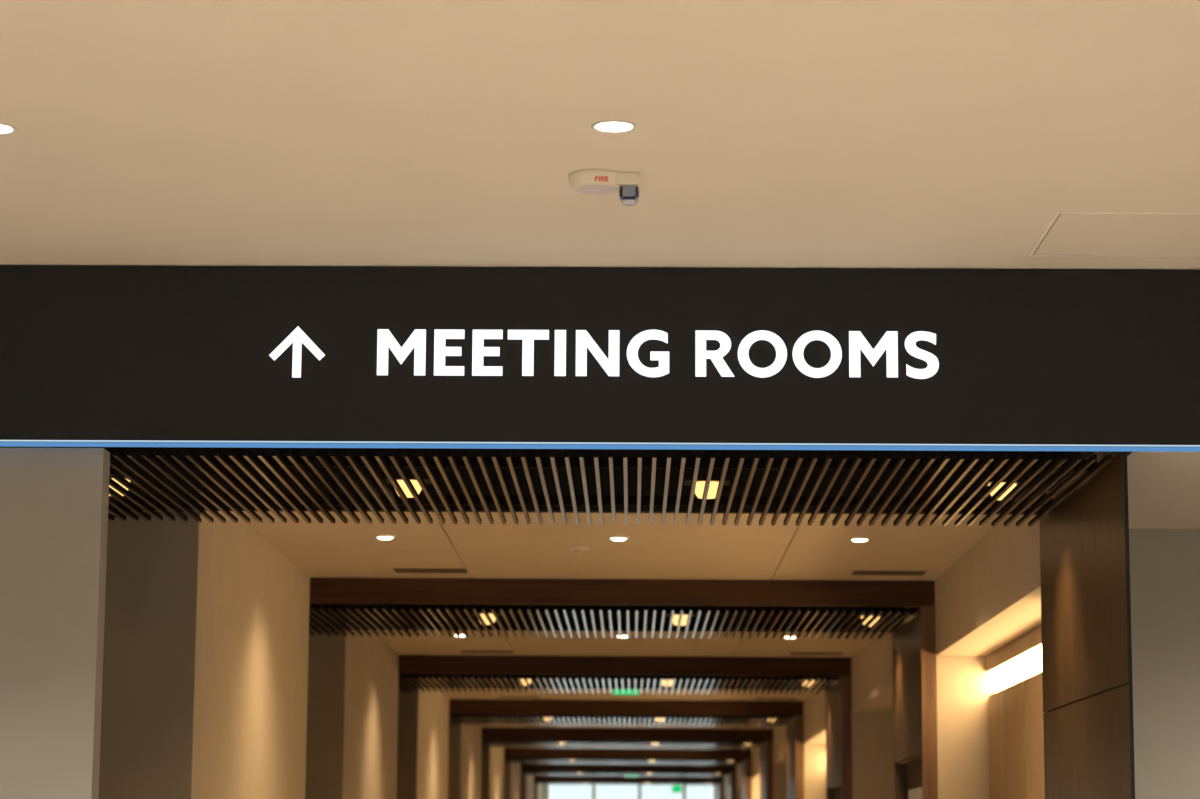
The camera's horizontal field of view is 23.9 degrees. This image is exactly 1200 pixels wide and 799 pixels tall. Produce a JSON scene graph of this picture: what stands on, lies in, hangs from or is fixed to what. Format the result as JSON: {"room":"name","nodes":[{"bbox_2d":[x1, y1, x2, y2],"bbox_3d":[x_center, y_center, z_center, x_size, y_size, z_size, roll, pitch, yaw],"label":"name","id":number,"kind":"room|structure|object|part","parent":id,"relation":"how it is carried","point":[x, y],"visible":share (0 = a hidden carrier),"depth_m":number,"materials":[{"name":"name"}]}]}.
{"room":"conference center corridor","nodes":[
{"label":"conference center corridor","id":0,"kind":"room"},
{"bbox_2d":[0,448,109,798],"bbox_3d":[-3.186,1.490,8.157,3.447,2.728,0.109,0,-9,1],"label":"wall","id":1,"kind":"structure","parent":0,"point":[54,502],"depth_m":8.22,"materials":[{"name":"beige paint"}]},
{"bbox_2d":[98,511,199,798],"bbox_3d":[-1.889,1.537,9.953,0.898,3.225,0.020,0,-9,1],"label":"wall","id":2,"kind":"structure","parent":0,"point":[148,683],"depth_m":10.04,"materials":[{"name":"brown wood"}]},
{"bbox_2d":[191,511,309,798],"bbox_3d":[-1.870,1.820,11.696,0.897,3.225,3.512,0,-9,1],"label":"wall","id":3,"kind":"structure","parent":0,"point":[251,688],"depth_m":11.45,"materials":[{"name":"paint"}]},
{"bbox_2d":[305,630,345,798],"bbox_3d":[-1.831,2.379,15.147,0.898,3.225,0.020,0,-9,1],"label":"wall","id":4,"kind":"structure","parent":0,"point":[326,654],"depth_m":15.24,"materials":[{"name":"brown wood"}]},
{"bbox_2d":[343,630,398,798],"bbox_3d":[-1.811,2.662,16.890,0.897,3.225,3.512,0,-9,1],"label":"wall","id":5,"kind":"structure","parent":0,"point":[371,666],"depth_m":16.75,"materials":[{"name":"paint"}]},
{"bbox_2d":[396,688,417,798],"bbox_3d":[-1.772,3.221,20.341,0.898,3.225,0.020,0,-9,1],"label":"wall","id":6,"kind":"structure","parent":0,"point":[407,737],"depth_m":20.45,"materials":[{"name":"brown wood"}]},
{"bbox_2d":[417,688,448,798],"bbox_3d":[-1.753,3.503,22.084,0.897,3.225,3.512,0,-9,1],"label":"wall","id":7,"kind":"structure","parent":0,"point":[433,708],"depth_m":22.03,"materials":[{"name":"paint"}]},
{"bbox_2d":[448,723,460,798],"bbox_3d":[-1.714,4.063,25.535,0.898,3.225,0.020,0,-9,1],"label":"wall","id":8,"kind":"structure","parent":0,"point":[454,757],"depth_m":25.64,"materials":[{"name":"brown wood"}]},
{"bbox_2d":[460,723,481,798],"bbox_3d":[-1.694,4.345,27.278,0.897,3.225,3.512,0,-9,1],"label":"wall","id":9,"kind":"structure","parent":0,"point":[471,736],"depth_m":27.35,"materials":[{"name":"paint"}]},
{"bbox_2d":[481,746,489,798],"bbox_3d":[-1.655,4.904,30.729,0.898,3.225,0.020,0,-9,1],"label":"wall","id":10,"kind":"structure","parent":0,"point":[485,752],"depth_m":30.85,"materials":[{"name":"brown wood"}]},
{"bbox_2d":[489,746,503,798],"bbox_3d":[-1.636,5.187,32.472,0.897,3.225,3.512,0,-9,1],"label":"wall","id":11,"kind":"structure","parent":0,"point":[496,754],"depth_m":32.44,"materials":[{"name":"paint"}]},
{"bbox_2d":[504,762,509,798],"bbox_3d":[-1.597,5.746,35.922,0.898,3.225,0.020,0,-9,1],"label":"wall","id":12,"kind":"structure","parent":0,"point":[506,766],"depth_m":36.05,"materials":[{"name":"brown wood"}]},
{"bbox_2d":[510,762,520,798],"bbox_3d":[-1.577,6.029,37.666,0.897,3.225,3.512,0,-9,1],"label":"wall","id":13,"kind":"structure","parent":0,"point":[515,769],"depth_m":37.70,"materials":[{"name":"paint"}]},
{"bbox_2d":[521,774,525,798],"bbox_3d":[-1.538,6.588,41.116,0.898,3.225,0.020,0,-9,1],"label":"wall","id":14,"kind":"structure","parent":0,"point":[523,778],"depth_m":41.25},
{"bbox_2d":[525,774,533,798],"bbox_3d":[-1.519,6.870,42.859,0.897,3.225,3.512,0,-9,1],"label":"wall","id":15,"kind":"structure","parent":0,"point":[529,779],"depth_m":42.87,"materials":[{"name":"paint"}]},
{"bbox_2d":[534,784,537,798],"bbox_3d":[-1.480,7.430,46.310,0.898,3.225,0.020,0,-9,1],"label":"wall","id":16,"kind":"structure","parent":0,"point":[535,785],"depth_m":46.46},
{"bbox_2d":[537,784,541,798],"bbox_3d":[-1.467,7.616,47.459,0.897,3.225,2.307,0,-9,1],"label":"wall","id":17,"kind":"structure","parent":0,"point":[539,795],"depth_m":47.49,"materials":[{"name":"paint"}]},
{"bbox_2d":[0,0,1199,269],"bbox_3d":[0.018,-1.650,0.930,10.000,0.120,15.309,0,-9,1],"label":"ceiling","id":18,"kind":"structure","parent":0,"point":[817,134],"depth_m":6.74,"materials":[{"name":"white paint"}]},
{"bbox_2d":[0,123,16,134],"bbox_3d":[-1.451,-0.648,6.783,0.109,0.004,0.109,0,-9,1],"label":"recessed light","id":19,"kind":"object","parent":18,"relation":"in","point":[5,129],"visible":1,"depth_m":6.79,"materials":[{"name":"beige plastic"}]},
{"bbox_2d":[0,125,11,132],"bbox_3d":[-1.451,-0.649,6.783,0.088,0.001,0.088,0,-9,1],"label":"diffuser","id":20,"kind":"object","parent":19,"relation":"attached to","point":[3,129],"depth_m":6.79,"materials":[{"name":"white plastic"}]},
{"bbox_2d":[0,265,1199,451],"bbox_3d":[0.100,-0.113,8.348,9.980,0.534,0.135,0,-9,1],"label":"overhead sign","id":21,"kind":"object","parent":18,"relation":"hanging from","point":[91,356],"visible":1,"depth_m":8.29,"materials":[{"name":"metal"}]},
{"bbox_2d":[568,169,639,205],"bbox_3d":[0.010,-0.532,7.213,0.182,0.077,0.145,0,-9,1],"label":"fire alarm","id":22,"kind":"object","parent":18,"relation":"attached to","point":[587,181],"visible":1,"depth_m":7.17,"materials":[{"name":"beige plastic"}]},
{"bbox_2d":[576,185,616,194],"bbox_3d":[-0.009,-0.534,7.214,0.104,0.002,0.104,0,-9,1],"label":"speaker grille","id":23,"kind":"object","parent":22,"relation":"attached to","point":[585,189],"depth_m":7.20,"materials":[{"name":"beige plastic"}]},
{"bbox_2d":[591,120,636,132],"bbox_3d":[0.033,-0.647,6.730,0.109,0.004,0.109,0,-9,1],"label":"recessed light","id":24,"kind":"object","parent":18,"relation":"in","point":[609,126],"visible":1,"depth_m":6.73,"materials":[{"name":"beige plastic"}]},
{"bbox_2d":[596,122,631,130],"bbox_3d":[0.033,-0.648,6.730,0.088,0.001,0.088,0,-9,1],"label":"diffuser","id":25,"kind":"object","parent":24,"relation":"attached to","point":[611,126],"depth_m":6.73,"materials":[{"name":"white plastic"}]},
{"bbox_2d":[1028,212,1199,256],"bbox_3d":[1.514,-0.456,7.863,0.576,0.002,0.551,0,-9,1],"label":"access panel","id":26,"kind":"object","parent":18,"relation":"attached to","point":[1067,233],"visible":1,"depth_m":7.86,"materials":[{"name":"white paint"}]},
{"bbox_2d":[242,511,998,580],"bbox_3d":[0.086,0.548,11.855,3.000,0.060,3.562,0,-9,1],"label":"ceiling","id":27,"kind":"structure","parent":0,"point":[510,550],"depth_m":12.19,"materials":[{"name":"paint"}]},
{"bbox_3d":[-1.027,0.567,11.864,0.773,0.012,3.562,0,-9,1],"label":"panel","id":28,"kind":"part","parent":27,"relation":"part of","materials":[{"name":"paint"}]},
{"bbox_2d":[374,535,395,539],"bbox_3d":[-0.898,0.579,11.850,0.092,0.014,0.092,0,-9,1],"label":"recessed light","id":29,"kind":"object","parent":27,"relation":"in","point":[382,537],"visible":1,"depth_m":11.82,"materials":[{"name":"beige plastic"}]},
{"bbox_2d":[377,537,392,539],"bbox_3d":[-0.898,0.582,11.849,0.068,0.008,0.068,0,-9,1],"label":"diffuser","id":30,"kind":"object","parent":29,"relation":"attached to","point":[382,538],"depth_m":11.83,"materials":[{"name":"white plastic"}]},
{"bbox_2d":[392,568,468,572],"bbox_3d":[-0.792,0.801,13.256,0.350,0.002,0.230,0,-9,1],"label":"ceiling vent","id":31,"kind":"object","parent":27,"relation":"in","point":[396,570],"visible":1,"depth_m":13.24,"materials":[{"name":"paint"}]},
{"bbox_2d":[568,546,588,552],"bbox_3d":[-0.092,0.651,12.235,0.090,0.024,0.090,0,-9,1],"label":"smoke detector","id":32,"kind":"object","parent":27,"relation":"attached to","point":[577,549],"visible":1,"depth_m":12.21,"materials":[{"name":"beige plastic"}]},
{"bbox_3d":[0.083,0.572,11.851,1.436,0.012,3.562,0,-9,1],"label":"panel","id":33,"kind":"part","parent":27,"relation":"part of","materials":[{"name":"paint"}]},
{"bbox_2d":[607,536,628,540],"bbox_3d":[0.077,0.583,11.838,0.092,0.014,0.092,0,-9,1],"label":"recessed light","id":34,"kind":"object","parent":27,"relation":"in","point":[614,538],"visible":1,"depth_m":11.81,"materials":[{"name":"beige plastic"}]},
{"bbox_2d":[611,538,625,540],"bbox_3d":[0.077,0.586,11.838,0.068,0.008,0.068,0,-9,1],"label":"diffuser","id":35,"kind":"object","parent":34,"relation":"attached to","point":[614,539],"depth_m":11.82,"materials":[{"name":"white plastic"}]},
{"bbox_2d":[849,537,870,541],"bbox_3d":[1.084,0.587,11.826,0.092,0.014,0.092,0,-9,1],"label":"recessed light","id":36,"kind":"object","parent":27,"relation":"in","point":[855,539],"visible":1,"depth_m":11.80,"materials":[{"name":"beige plastic"}]},
{"bbox_2d":[852,539,866,541],"bbox_3d":[1.084,0.590,11.826,0.068,0.008,0.068,0,-9,1],"label":"diffuser","id":37,"kind":"object","parent":36,"relation":"attached to","point":[855,540],"depth_m":11.81,"materials":[{"name":"white plastic"}]},
{"bbox_3d":[1.196,0.577,11.838,0.779,0.012,3.562,0,-9,1],"label":"panel","id":38,"kind":"part","parent":27,"relation":"part of","materials":[{"name":"paint"}]},
{"bbox_2d":[850,570,927,575],"bbox_3d":[1.348,0.810,13.231,0.350,0.002,0.230,0,-9,1],"label":"ceiling vent","id":39,"kind":"object","parent":27,"relation":"in","point":[854,572],"visible":1,"depth_m":13.21,"materials":[{"name":"metal"}]},
{"bbox_2d":[376,630,872,657],"bbox_3d":[0.145,1.390,17.049,3.000,0.060,3.562,0,-9,1],"label":"ceiling","id":40,"kind":"structure","parent":0,"point":[526,645],"depth_m":17.77,"materials":[{"name":"paint"}]},
{"bbox_3d":[-0.969,1.409,17.058,0.773,0.012,3.562,0,-9,1],"label":"panel","id":41,"kind":"part","parent":40,"relation":"part of","materials":[{"name":"paint"}]},
{"bbox_2d":[460,650,514,652],"bbox_3d":[-0.734,1.643,18.450,0.350,0.002,0.230,0,-9,1],"label":"ceiling vent","id":42,"kind":"object","parent":40,"relation":"in","point":[461,651],"visible":1,"depth_m":18.42,"materials":[{"name":"metal"}]},
{"bbox_3d":[0.142,1.414,17.045,1.436,0.012,3.562,0,-9,1],"label":"panel","id":43,"kind":"part","parent":40,"relation":"part of","materials":[{"name":"paint"}]},
{"bbox_3d":[1.255,1.419,17.032,0.779,0.012,3.562,0,-9,1],"label":"panel","id":44,"kind":"part","parent":40,"relation":"part of","materials":[{"name":"paint"}]},
{"bbox_2d":[788,652,843,654],"bbox_3d":[1.406,1.652,18.424,0.350,0.002,0.230,0,-9,1],"label":"ceiling vent","id":45,"kind":"object","parent":40,"relation":"in","point":[790,653],"visible":1,"depth_m":18.42,"materials":[{"name":"metal"}]},
{"bbox_2d":[441,688,810,700],"bbox_3d":[0.203,2.232,22.242,3.000,0.060,3.562,0,-9,1],"label":"ceiling","id":46,"kind":"structure","parent":0,"point":[692,696],"depth_m":23.33,"materials":[{"name":"paint"}]},
{"bbox_3d":[-0.910,2.251,22.252,0.773,0.012,3.562,0,-9,1],"label":"panel","id":47,"kind":"part","parent":46,"relation":"part of","materials":[{"name":"paint"}]},
{"bbox_2d":[498,696,539,697],"bbox_3d":[-0.675,2.485,23.644,0.350,0.002,0.230,0,-9,1],"label":"ceiling vent","id":48,"kind":"object","parent":46,"relation":"in","point":[498,696],"visible":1,"depth_m":23.59,"materials":[{"name":"metal"}]},
{"bbox_3d":[0.200,2.256,22.239,1.436,0.012,3.562,0,-9,1],"label":"panel","id":49,"kind":"part","parent":46,"relation":"part of","materials":[{"name":"paint"}]},
{"bbox_2d":[612,689,639,695],"bbox_3d":[0.197,2.195,21.491,0.214,0.108,0.038,0,-9,1],"label":"exit sign","id":50,"kind":"object","parent":46,"relation":"hanging from","point":[613,690],"visible":0.38,"depth_m":21.47,"materials":[{"name":"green plastic"}]},
{"bbox_3d":[1.313,2.260,22.225,0.779,0.012,3.562,0,-9,1],"label":"panel","id":51,"kind":"part","parent":46,"relation":"part of","materials":[{"name":"paint"}]},
{"bbox_2d":[755,698,796,699],"bbox_3d":[1.465,2.494,23.618,0.350,0.002,0.230,0,-9,1],"label":"ceiling vent","id":52,"kind":"object","parent":46,"relation":"in","point":[755,698],"visible":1,"depth_m":23.59,"materials":[{"name":"metal"}]},
{"bbox_2d":[480,723,773,728],"bbox_3d":[0.262,3.074,27.436,3.000,0.060,3.562,0,-9,1],"label":"ceiling","id":53,"kind":"structure","parent":0,"point":[549,724],"depth_m":28.79,"materials":[{"name":"paint"}]},
{"bbox_3d":[-0.852,3.092,27.446,0.773,0.012,3.562,0,-9,1],"label":"panel","id":54,"kind":"part","parent":53,"relation":"part of","materials":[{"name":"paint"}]},
{"bbox_3d":[0.259,3.097,27.433,1.436,0.012,3.562,0,-9,1],"label":"panel","id":55,"kind":"part","parent":53,"relation":"part of","materials":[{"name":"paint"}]},
{"bbox_3d":[1.372,3.102,27.419,0.779,0.012,3.562,0,-9,1],"label":"panel","id":56,"kind":"part","parent":53,"relation":"part of","materials":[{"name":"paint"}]},
{"bbox_2d":[506,746,750,748],"bbox_3d":[0.320,3.915,32.630,3.000,0.060,3.562,0,-9,1],"label":"ceiling","id":57,"kind":"structure","parent":0,"point":[506,746],"depth_m":34.13,"materials":[{"name":"paint"}]},
{"bbox_3d":[-0.793,3.934,32.640,0.773,0.012,3.562,0,-9,1],"label":"panel","id":58,"kind":"part","parent":57,"relation":"part of","materials":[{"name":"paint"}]},
{"bbox_3d":[0.317,3.939,32.627,1.436,0.012,3.562,0,-9,1],"label":"panel","id":59,"kind":"part","parent":57,"relation":"part of","materials":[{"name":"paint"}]},
{"bbox_3d":[1.430,3.944,32.613,0.779,0.012,3.562,0,-9,1],"label":"panel","id":60,"kind":"part","parent":57,"relation":"part of","materials":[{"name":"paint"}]},
{"bbox_2d":[724,491,1048,798],"bbox_3d":[2.006,4.361,27.233,0.503,3.225,35.086,0,-9,1],"label":"wall","id":61,"kind":"structure","parent":0,"point":[989,598],"depth_m":13.47,"materials":[{"name":"paint"}]},
{"bbox_2d":[1046,451,1093,490],"bbox_3d":[1.810,0.010,9.303,0.503,0.372,1.691,0,-9,1],"label":"wall","id":62,"kind":"structure","parent":0,"point":[1056,454],"depth_m":9.62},
{"bbox_2d":[1049,451,1199,528],"bbox_3d":[3.354,0.280,9.435,3.515,0.100,2.171,0,-9,1],"label":"ceiling","id":63,"kind":"structure","parent":0,"point":[1164,487],"depth_m":9.27,"materials":[{"name":"paint"}]},
{"bbox_2d":[1129,529,1199,798],"bbox_3d":[3.474,1.851,10.207,3.280,2.753,0.140,0,-9,1],"label":"wall","id":64,"kind":"structure","parent":0,"point":[1164,563],"depth_m":10.30,"materials":[{"name":"grey paint"}]},
{"bbox_3d":[0.226,4.989,20.718,10.000,0.120,56.500,0,-9,1],"label":"floor","id":65,"kind":"structure","parent":0,"visible":0},
{"bbox_2d":[0,446,1134,798],"bbox_3d":[-0.389,1.431,9.085,3.897,3.175,1.783,0,-9,1],"label":"portal","id":66,"kind":"object","parent":65,"relation":"on","point":[1087,683],"visible":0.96,"depth_m":9.37,"materials":[{"name":"brown wood"}]},
{"bbox_2d":[109,474,140,495],"bbox_3d":[-1.633,0.292,9.554,0.150,0.062,0.130,0,-9,1],"label":"lamp","id":67,"kind":"object","parent":66,"relation":"attached to","point":[119,474],"visible":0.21,"depth_m":9.52,"materials":[{"name":"metal"}]},
{"bbox_2d":[385,476,431,497],"bbox_3d":[-0.645,0.296,9.542,0.150,0.062,0.130,0,-9,1],"label":"lamp","id":68,"kind":"object","parent":66,"relation":"attached to","point":[399,479],"visible":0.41,"depth_m":9.50,"materials":[{"name":"metal"}]},
{"bbox_3d":[-0.387,0.346,9.744,3.877,0.032,0.024,0,-9,1],"label":"carrier rail","id":69,"kind":"part","parent":66,"relation":"part of","materials":[{"name":"black metal"}]},
{"bbox_3d":[-0.397,0.196,8.816,3.877,0.032,0.024,0,-9,1],"label":"carrier rail","id":70,"kind":"part","parent":66,"relation":"part of","materials":[{"name":"black metal"}]},
{"bbox_2d":[684,477,729,498],"bbox_3d":[0.360,0.300,9.530,0.150,0.062,0.130,0,-9,1],"label":"lamp","id":71,"kind":"object","parent":66,"relation":"attached to","point":[700,484],"visible":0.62,"depth_m":9.49,"materials":[{"name":"metal"}]},
{"bbox_2d":[983,478,1023,499],"bbox_3d":[1.353,0.304,9.518,0.150,0.062,0.130,0,-9,1],"label":"lamp","id":72,"kind":"object","parent":66,"relation":"on","point":[991,480],"visible":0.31,"depth_m":9.48,"materials":[{"name":"metal"}]},
{"bbox_3d":[1.557,0.627,9.185,0.006,0.682,1.741,0,-9,1],"label":"panel","id":73,"kind":"part","parent":66,"relation":"part of","materials":[{"name":"brown wood"}]},
{"bbox_3d":[1.549,1.988,8.964,0.005,2.062,1.741,0,-9,1],"label":"panel","id":74,"kind":"part","parent":66,"relation":"part of","materials":[{"name":"brown wood"}]},
{"bbox_3d":[1.544,1.507,8.153,0.009,2.751,0.010,0,-9,1],"label":"edge trim","id":75,"kind":"part","parent":66,"relation":"part of","materials":[{"name":"metal"}]},
{"bbox_2d":[309,577,937,798],"bbox_3d":[-0.336,2.274,14.283,3.887,3.175,1.775,0,-9,1],"label":"portal","id":76,"kind":"object","parent":65,"relation":"on","point":[339,604],"visible":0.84,"depth_m":13.72,"materials":[{"name":"brown wood"}]},
{"bbox_2d":[472,612,501,624],"bbox_3d":[-0.587,1.138,14.736,0.150,0.062,0.130,0,-9,1],"label":"lamp","id":77,"kind":"object","parent":76,"relation":"attached to","point":[491,615],"visible":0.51,"depth_m":14.70,"materials":[{"name":"metal"}]},
{"bbox_3d":[-0.328,1.188,14.938,3.877,0.032,0.024,0,-9,1],"label":"carrier rail","id":78,"kind":"part","parent":76,"relation":"part of","materials":[{"name":"black metal"}]},
{"bbox_3d":[-0.339,1.038,14.010,3.877,0.032,0.024,0,-9,1],"label":"carrier rail","id":79,"kind":"part","parent":76,"relation":"part of","materials":[{"name":"black metal"}]},
{"bbox_2d":[666,613,694,625],"bbox_3d":[0.418,1.142,14.724,0.150,0.062,0.130,0,-9,1],"label":"lamp","id":80,"kind":"object","parent":76,"relation":"attached to","point":[676,616],"visible":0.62,"depth_m":14.69,"materials":[{"name":"metal"}]},
{"bbox_2d":[855,614,881,626],"bbox_3d":[1.404,1.146,14.713,0.150,0.062,0.130,0,-9,1],"label":"lamp","id":81,"kind":"object","parent":76,"relation":"attached to","point":[862,616],"visible":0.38,"depth_m":14.68,"materials":[{"name":"metal"}]},
{"bbox_3d":[1.553,1.457,14.276,0.022,0.694,1.458,0,-9,1],"label":"panel","id":82,"kind":"part","parent":76,"relation":"part of","materials":[{"name":"brown wood"}]},
{"bbox_3d":[1.595,2.816,14.056,0.017,2.055,1.458,0,-9,1],"label":"niche panel","id":83,"kind":"part","parent":76,"relation":"part of","materials":[{"name":"brown wood"}]},
{"bbox_3d":[1.580,2.258,14.049,0.014,0.655,0.850,0,-9,1],"label":"notice plate","id":84,"kind":"part","parent":76,"relation":"part of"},
{"bbox_2d":[398,655,851,798],"bbox_3d":[-0.277,3.116,19.477,3.887,3.175,1.775,0,-9,1],"label":"portal","id":85,"kind":"object","parent":65,"relation":"on","point":[832,675],"visible":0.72,"depth_m":18.81,"materials":[{"name":"brown wood"}]},
{"bbox_2d":[519,679,530,685],"bbox_3d":[-0.528,1.979,19.930,0.150,0.062,0.130,0,-9,1],"label":"lamp","id":86,"kind":"object","parent":85,"relation":"attached to","point":[522,680],"visible":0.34,"depth_m":19.89,"materials":[{"name":"metal"}]},
{"bbox_3d":[-0.270,2.030,20.132,3.877,0.032,0.024,0,-9,1],"label":"carrier rail","id":87,"kind":"part","parent":85,"relation":"part of","materials":[{"name":"black metal"}]},
{"bbox_3d":[-0.280,1.879,19.204,3.877,0.032,0.024,0,-9,1],"label":"carrier rail","id":88,"kind":"part","parent":85,"relation":"part of","materials":[{"name":"black metal"}]},
{"bbox_2d":[662,680,672,685],"bbox_3d":[0.476,1.984,19.918,0.150,0.062,0.130,0,-9,1],"label":"lamp","id":89,"kind":"object","parent":85,"relation":"attached to","point":[663,681],"visible":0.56,"depth_m":19.89,"materials":[{"name":"metal"}]},
{"bbox_3d":[1.612,2.299,19.470,0.022,0.694,1.458,0,-9,1],"label":"panel","id":90,"kind":"part","parent":85,"relation":"part of","materials":[{"name":"brown wood"}]},
{"bbox_3d":[1.653,3.658,19.250,0.017,2.055,1.458,0,-9,1],"label":"niche panel","id":91,"kind":"part","parent":85,"relation":"part of","materials":[{"name":"brown wood"}]},
{"bbox_2d":[449,699,803,798],"bbox_3d":[-0.219,3.957,24.671,3.887,3.175,1.775,0,-9,1],"label":"portal","id":92,"kind":"object","parent":65,"relation":"on","point":[790,714],"visible":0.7,"depth_m":24.00,"materials":[{"name":"brown wood"}]},
{"bbox_3d":[-0.211,2.872,25.326,3.877,0.032,0.024,0,-9,1],"label":"carrier rail","id":93,"kind":"part","parent":92,"relation":"part of","materials":[{"name":"black metal"}]},
{"bbox_3d":[-0.222,2.721,24.398,3.877,0.032,0.024,0,-9,1],"label":"carrier rail","id":94,"kind":"part","parent":92,"relation":"part of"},
{"bbox_3d":[1.670,3.141,24.664,0.022,0.694,1.458,0,-9,1],"label":"panel","id":95,"kind":"part","parent":92,"relation":"part of","materials":[{"name":"brown wood"}]},
{"bbox_2d":[482,728,772,798],"bbox_3d":[-0.160,4.799,29.865,3.887,3.175,1.775,0,-9,1],"label":"portal","id":96,"kind":"object","parent":65,"relation":"on","point":[619,737],"visible":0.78,"depth_m":29.20,"materials":[{"name":"brown wood"}]},
{"bbox_3d":[-0.153,3.713,30.520,3.877,0.032,0.024,0,-9,1],"label":"carrier rail","id":97,"kind":"part","parent":96,"relation":"part of","materials":[{"name":"black metal"}]},
{"bbox_3d":[-0.163,3.563,29.592,3.877,0.032,0.024,0,-9,1],"label":"carrier rail","id":98,"kind":"part","parent":96,"relation":"part of","materials":[{"name":"black metal"}]},
{"bbox_3d":[1.729,3.982,29.858,0.022,0.694,1.458,0,-9,1],"label":"panel","id":99,"kind":"part","parent":96,"relation":"part of","materials":[{"name":"brown wood"}]},
{"bbox_2d":[504,747,751,798],"bbox_3d":[-0.102,5.641,35.059,3.887,3.175,1.775,0,-9,1],"label":"portal","id":100,"kind":"object","parent":65,"relation":"on","point":[512,755],"visible":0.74,"depth_m":34.38,"materials":[{"name":"brown wood"}]},
{"bbox_3d":[-0.094,4.555,35.714,3.877,0.032,0.024,0,-9,1],"label":"carrier rail","id":101,"kind":"part","parent":100,"relation":"part of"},
{"bbox_3d":[-0.105,4.405,34.786,3.877,0.032,0.024,0,-9,1],"label":"carrier rail","id":102,"kind":"part","parent":100,"relation":"part of","materials":[{"name":"black metal"}]},
{"bbox_3d":[1.787,4.824,35.052,0.022,0.694,1.458,0,-9,1],"label":"panel","id":103,"kind":"part","parent":100,"relation":"part of","materials":[{"name":"brown wood"}]},
{"bbox_2d":[521,762,735,798],"bbox_3d":[-0.043,6.483,40.253,3.887,3.175,1.775,0,-9,1],"label":"portal","id":104,"kind":"object","parent":65,"relation":"on","point":[539,769],"visible":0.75,"depth_m":39.57,"materials":[{"name":"brown wood"}]},
{"bbox_3d":[-0.036,5.397,40.907,3.877,0.032,0.024,0,-9,1],"label":"carrier rail","id":105,"kind":"part","parent":104,"relation":"part of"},
{"bbox_3d":[-0.046,5.247,39.980,3.877,0.032,0.024,0,-9,1],"label":"carrier rail","id":106,"kind":"part","parent":104,"relation":"part of","materials":[{"name":"black metal"}]},
{"bbox_3d":[1.846,5.666,40.246,0.022,0.694,1.458,0,-9,1],"label":"panel","id":107,"kind":"part","parent":104,"relation":"part of","materials":[{"name":"brown wood"}]},
{"bbox_2d":[534,774,723,798],"bbox_3d":[0.015,7.324,45.447,3.887,3.175,1.775,0,-9,1],"label":"portal","id":108,"kind":"object","parent":65,"relation":"on","point":[719,781],"visible":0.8,"depth_m":44.77,"materials":[{"name":"brown wood"}]},
{"bbox_3d":[0.022,6.239,46.101,3.877,0.032,0.024,0,-9,1],"label":"carrier rail","id":109,"kind":"part","parent":108,"relation":"part of","materials":[{"name":"brown wood"}]},
{"bbox_3d":[0.012,6.088,45.173,3.877,0.032,0.024,0,-9,1],"label":"carrier rail","id":110,"kind":"part","parent":108,"relation":"part of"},
{"bbox_3d":[1.904,6.508,45.440,0.022,0.694,1.458,0,-9,1],"label":"panel","id":111,"kind":"part","parent":108,"relation":"part of","materials":[{"name":"brown wood"}]},
{"bbox_3d":[0.504,6.402,48.878,3.000,0.350,0.150,0,-9,1],"label":"wall","id":112,"kind":"structure","parent":0,"visible":0},
{"bbox_2d":[542,784,715,798],"bbox_3d":[0.494,7.993,48.615,3.000,2.875,0.140,0,-9,1],"label":"window","id":113,"kind":"structure","parent":112,"relation":"in","point":[545,788],"depth_m":48.76,"materials":[{"name":"glass"}]},
{"bbox_3d":[-0.945,8.021,48.627,0.123,2.805,0.140,0,-9,1],"label":"frame","id":114,"kind":"part","parent":113,"relation":"part of","materials":[{"name":"metal"}]},
{"bbox_2d":[672,785,681,792],"bbox_3d":[1.324,6.661,48.726,0.174,0.200,0.038,0,-9,1],"label":"exit sign","id":115,"kind":"object","parent":113,"relation":"attached to","point":[675,789],"visible":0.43,"depth_m":48.70,"materials":[{"name":"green plastic"}]},
{"bbox_3d":[1.970,8.033,48.592,0.047,2.805,0.140,0,-9,1],"label":"frame","id":116,"kind":"part","parent":113,"relation":"part of","materials":[{"name":"metal"}]},
{"bbox_3d":[1.976,1.870,11.858,0.215,3.225,3.091,0,-9,1],"label":"wall","id":117,"kind":"structure","parent":0,"visible":0},
{"bbox_2d":[986,625,1041,692],"bbox_3d":[1.848,1.072,11.996,0.049,0.183,3.066,0,-9,1],"label":"lamp","id":118,"kind":"object","parent":117,"relation":"attached to","point":[1019,660],"visible":0.46,"depth_m":12.54,"materials":[{"name":"white plastic"}]},
{"bbox_2d":[988,672,1044,798],"bbox_3d":[1.844,2.315,11.795,0.043,2.325,3.066,0,-9,1],"label":"door","id":119,"kind":"structure","parent":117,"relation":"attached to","point":[1015,712],"depth_m":12.42,"materials":[{"name":"brown wood"}]},
{"bbox_3d":[1.855,2.510,13.002,0.038,2.325,0.602,0,-9,1],"label":"panel","id":120,"kind":"part","parent":119,"relation":"part of","materials":[{"name":"brown wood"}]},
{"bbox_3d":[1.848,2.411,12.390,0.038,2.325,0.602,0,-9,1],"label":"panel","id":121,"kind":"part","parent":119,"relation":"part of","materials":[{"name":"brown wood"}]},
{"bbox_3d":[1.841,2.312,11.778,0.038,2.325,0.602,0,-9,1],"label":"panel","id":122,"kind":"part","parent":119,"relation":"part of","materials":[{"name":"brown wood"}]}
]}

